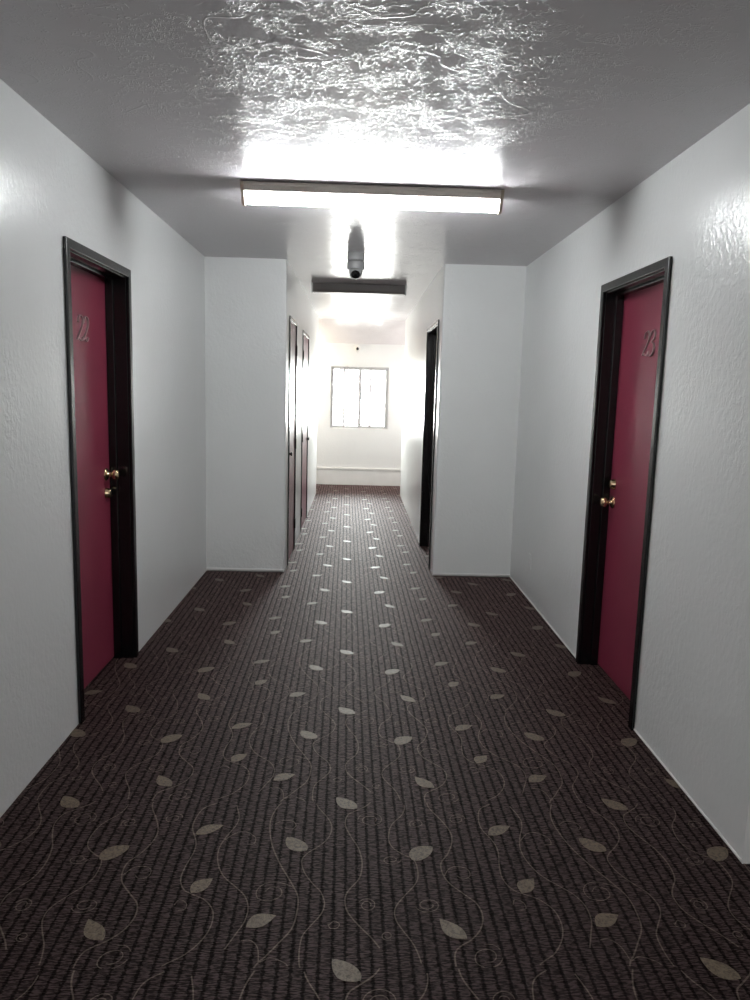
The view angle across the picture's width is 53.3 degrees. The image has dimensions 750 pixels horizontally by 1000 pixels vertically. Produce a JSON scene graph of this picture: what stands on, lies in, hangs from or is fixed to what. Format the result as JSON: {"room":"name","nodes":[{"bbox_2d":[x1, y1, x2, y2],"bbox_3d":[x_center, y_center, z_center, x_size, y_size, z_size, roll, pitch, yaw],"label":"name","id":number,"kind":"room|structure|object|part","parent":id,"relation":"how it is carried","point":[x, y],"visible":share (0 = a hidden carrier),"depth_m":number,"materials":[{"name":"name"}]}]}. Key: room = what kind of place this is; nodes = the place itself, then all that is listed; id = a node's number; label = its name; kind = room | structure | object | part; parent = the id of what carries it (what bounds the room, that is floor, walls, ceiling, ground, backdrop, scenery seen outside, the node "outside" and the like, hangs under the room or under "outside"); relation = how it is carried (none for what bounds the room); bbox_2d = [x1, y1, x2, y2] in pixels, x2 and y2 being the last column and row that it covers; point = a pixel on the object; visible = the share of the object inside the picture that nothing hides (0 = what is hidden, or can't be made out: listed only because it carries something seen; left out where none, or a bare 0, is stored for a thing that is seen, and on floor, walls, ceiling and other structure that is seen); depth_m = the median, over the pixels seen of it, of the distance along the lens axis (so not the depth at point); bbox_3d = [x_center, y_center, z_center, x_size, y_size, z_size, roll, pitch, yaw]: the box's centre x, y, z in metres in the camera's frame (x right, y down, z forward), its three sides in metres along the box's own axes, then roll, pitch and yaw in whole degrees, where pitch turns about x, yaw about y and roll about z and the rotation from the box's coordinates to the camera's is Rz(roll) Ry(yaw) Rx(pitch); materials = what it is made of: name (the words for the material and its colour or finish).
{"room":"apartment building hallway","nodes":[
{"label":"apartment building hallway","id":0,"kind":"room"},
{"bbox_2d":[0,79,206,816],"bbox_3d":[-1.398,-0.077,2.059,0.260,2.506,7.960,1,8,-2],"label":"wall","id":1,"kind":"structure","parent":0,"point":[51,190],"depth_m":3.04,"materials":[{"name":"paint"}]},
{"bbox_2d":[63,236,138,723],"bbox_3d":[-1.375,-0.101,3.623,0.163,2.100,0.880,1,8,-2],"label":"door","id":2,"kind":"structure","parent":1,"relation":"in","point":[97,289],"depth_m":3.85,"materials":[{"name":"black paint"}]},
{"bbox_3d":[-1.436,-0.085,3.624,0.042,2.044,0.788,1,8,-2],"label":"panel","id":3,"kind":"part","parent":2,"relation":"part of","materials":[{"name":"red paint"}]},
{"bbox_3d":[-1.387,-0.135,3.950,0.070,0.068,0.068,1,8,-2],"label":"knob","id":4,"kind":"part","parent":2,"relation":"part of","materials":[{"name":"gold metal"}]},
{"bbox_2d":[286,263,318,566],"bbox_3d":[-0.905,-1.006,8.460,0.260,2.506,4.630,1,8,-2],"label":"wall","id":5,"kind":"structure","parent":0,"point":[301,309],"depth_m":7.79,"materials":[{"name":"paint"}]},
{"bbox_2d":[287,316,297,565],"bbox_3d":[-0.744,-0.526,6.624,0.072,2.100,0.710,1,8,-2],"label":"door","id":6,"kind":"structure","parent":5,"relation":"in","point":[293,348],"depth_m":6.65,"materials":[{"name":"black paint"}]},
{"bbox_3d":[-0.760,-0.513,6.625,0.042,2.054,0.638,1,8,-2],"label":"panel","id":7,"kind":"part","parent":6,"relation":"part of","materials":[{"name":"white paint"}]},
{"bbox_2d":[300,330,308,531],"bbox_3d":[-0.782,-0.762,8.221,0.072,2.100,0.920,1,8,-2],"label":"door","id":8,"kind":"structure","parent":5,"relation":"in","point":[305,355],"depth_m":8.25,"materials":[{"name":"black paint"}]},
{"bbox_2d":[316,342,404,468],"bbox_3d":[-0.284,-1.494,11.896,5.000,2.506,0.180,1,8,-2],"label":"wall","id":9,"kind":"structure","parent":0,"point":[336,447],"depth_m":11.84,"materials":[{"name":"paint"}]},
{"bbox_2d":[354,345,360,351],"bbox_3d":[-0.273,-2.362,11.634,0.109,0.109,0.086,1,8,-2],"label":"security camera","id":10,"kind":"object","parent":9,"relation":"attached to","point":[357,348],"visible":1,"depth_m":11.63,"materials":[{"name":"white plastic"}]},
{"bbox_2d":[316,467,400,485],"bbox_3d":[-0.311,-0.377,11.952,5.000,0.278,0.034,1,8,-2],"label":"baseboard","id":11,"kind":"structure","parent":9,"relation":"attached to","point":[324,475],"depth_m":11.95,"materials":[{"name":"white paint"}]},
{"bbox_2d":[330,366,388,429],"bbox_3d":[-0.248,-1.616,11.845,0.913,0.973,0.088,1,8,-2],"label":"window","id":12,"kind":"structure","parent":9,"relation":"in","point":[343,426],"depth_m":11.85,"materials":[{"name":"wood"}]},
{"bbox_3d":[-0.450,-1.625,11.869,0.474,0.937,0.016,1,8,-2],"label":"sash","id":13,"kind":"part","parent":12,"relation":"part of","materials":[{"name":"glass"}]},
{"bbox_3d":[-0.260,-1.137,11.890,0.913,0.012,0.038,1,8,-2],"label":"sill","id":14,"kind":"part","parent":12,"relation":"part of","materials":[{"name":"white paint"}]},
{"bbox_3d":[-0.040,-1.612,11.858,0.460,0.937,0.016,1,8,-2],"label":"sash","id":15,"kind":"part","parent":12,"relation":"part of","materials":[{"name":"glass"}]},
{"bbox_2d":[205,257,526,576],"bbox_3d":[-0.103,-0.637,6.103,3.038,2.506,0.177,1,8,-2],"label":"wall","id":16,"kind":"structure","parent":0,"point":[247,299],"depth_m":6.02,"materials":[{"name":"paint"}]},
{"bbox_2d":[206,568,283,570],"bbox_3d":[-1.074,0.575,6.182,0.638,0.018,0.010,1,8,-2],"label":"baseboard","id":17,"kind":"structure","parent":16,"relation":"attached to","point":[242,569],"depth_m":6.18,"materials":[{"name":"white paint"}]},
{"bbox_2d":[433,573,509,575],"bbox_3d":[0.803,0.620,6.215,0.643,0.018,0.010,1,8,-2],"label":"baseboard","id":18,"kind":"structure","parent":16,"relation":"attached to","point":[463,574],"depth_m":6.21,"materials":[{"name":"white paint"}]},
{"bbox_2d":[0,484,749,999],"bbox_3d":[-0.097,0.817,5.174,5.480,0.101,14.160,1,8,-2],"label":"floor","id":19,"kind":"structure","parent":0,"point":[354,770],"depth_m":2.66,"materials":[{"name":"carpet"}]},
{"bbox_2d":[0,0,749,344],"bbox_3d":[-0.031,-1.631,4.814,5.480,0.402,14.160,1,8,-2],"label":"ceiling","id":20,"kind":"structure","parent":0,"point":[565,108],"depth_m":2.64,"materials":[{"name":"white paint"}]},
{"bbox_2d":[347,251,364,278],"bbox_3d":[-0.142,-1.723,5.505,0.131,0.187,0.131,1,8,-2],"label":"security camera","id":21,"kind":"object","parent":20,"relation":"attached to","point":[355,263],"visible":1,"depth_m":5.46,"materials":[{"name":"plastic"}]},
{"bbox_2d":[311,282,406,295],"bbox_3d":[-0.152,-2.007,7.122,0.903,0.096,0.109,1,8,-2],"label":"strip light","id":22,"kind":"object","parent":20,"relation":"attached to","point":[336,288],"visible":1,"depth_m":7.07,"materials":[{"name":"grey metal"}]},
{"bbox_2d":[240,181,504,213],"bbox_3d":[-0.013,-1.499,3.722,1.292,0.105,0.139,1,8,-2],"label":"strip light","id":23,"kind":"object","parent":20,"relation":"attached to","point":[252,192],"visible":1,"depth_m":3.69,"materials":[{"name":"white plastic"}]},
{"bbox_2d":[400,268,441,570],"bbox_3d":[0.583,-0.970,8.492,0.260,2.506,4.647,1,8,-2],"label":"wall","id":24,"kind":"structure","parent":0,"point":[426,312],"depth_m":8.32,"materials":[{"name":"paint"}]},
{"bbox_2d":[419,319,438,568],"bbox_3d":[0.556,-0.512,6.766,0.159,2.100,0.993,1,8,-2],"label":"door","id":25,"kind":"structure","parent":24,"relation":"in","point":[432,341],"depth_m":7.18,"materials":[{"name":"black paint"}]},
{"bbox_2d":[510,104,749,863],"bbox_3d":[1.331,-0.315,4.170,0.260,2.506,3.808,1,8,-2],"label":"wall","id":26,"kind":"structure","parent":0,"point":[693,701],"depth_m":3.01,"materials":[{"name":"paint"}]},
{"bbox_2d":[576,256,672,730],"bbox_3d":[1.267,-0.043,3.711,0.153,2.100,0.885,1,8,-2],"label":"door","id":27,"kind":"structure","parent":26,"relation":"in","point":[634,306],"depth_m":3.90,"materials":[{"name":"black paint"}]},
{"bbox_3d":[1.256,0.012,4.053,0.070,0.068,0.068,1,8,-2],"label":"knob","id":28,"kind":"part","parent":27,"relation":"part of","materials":[{"name":"gold metal"}]},
{"bbox_3d":[1.322,-0.024,3.715,0.042,2.044,0.793,1,8,-2],"label":"panel","id":29,"kind":"part","parent":27,"relation":"part of","materials":[{"name":"red paint"}]},
{"bbox_2d":[509,576,741,861],"bbox_3d":[1.165,0.913,4.342,0.006,0.009,3.797,1,8,-2],"label":"baseboard","id":30,"kind":"structure","parent":26,"relation":"attached to","point":[637,733],"depth_m":2.99,"materials":[{"name":"white paint"}]}
]}

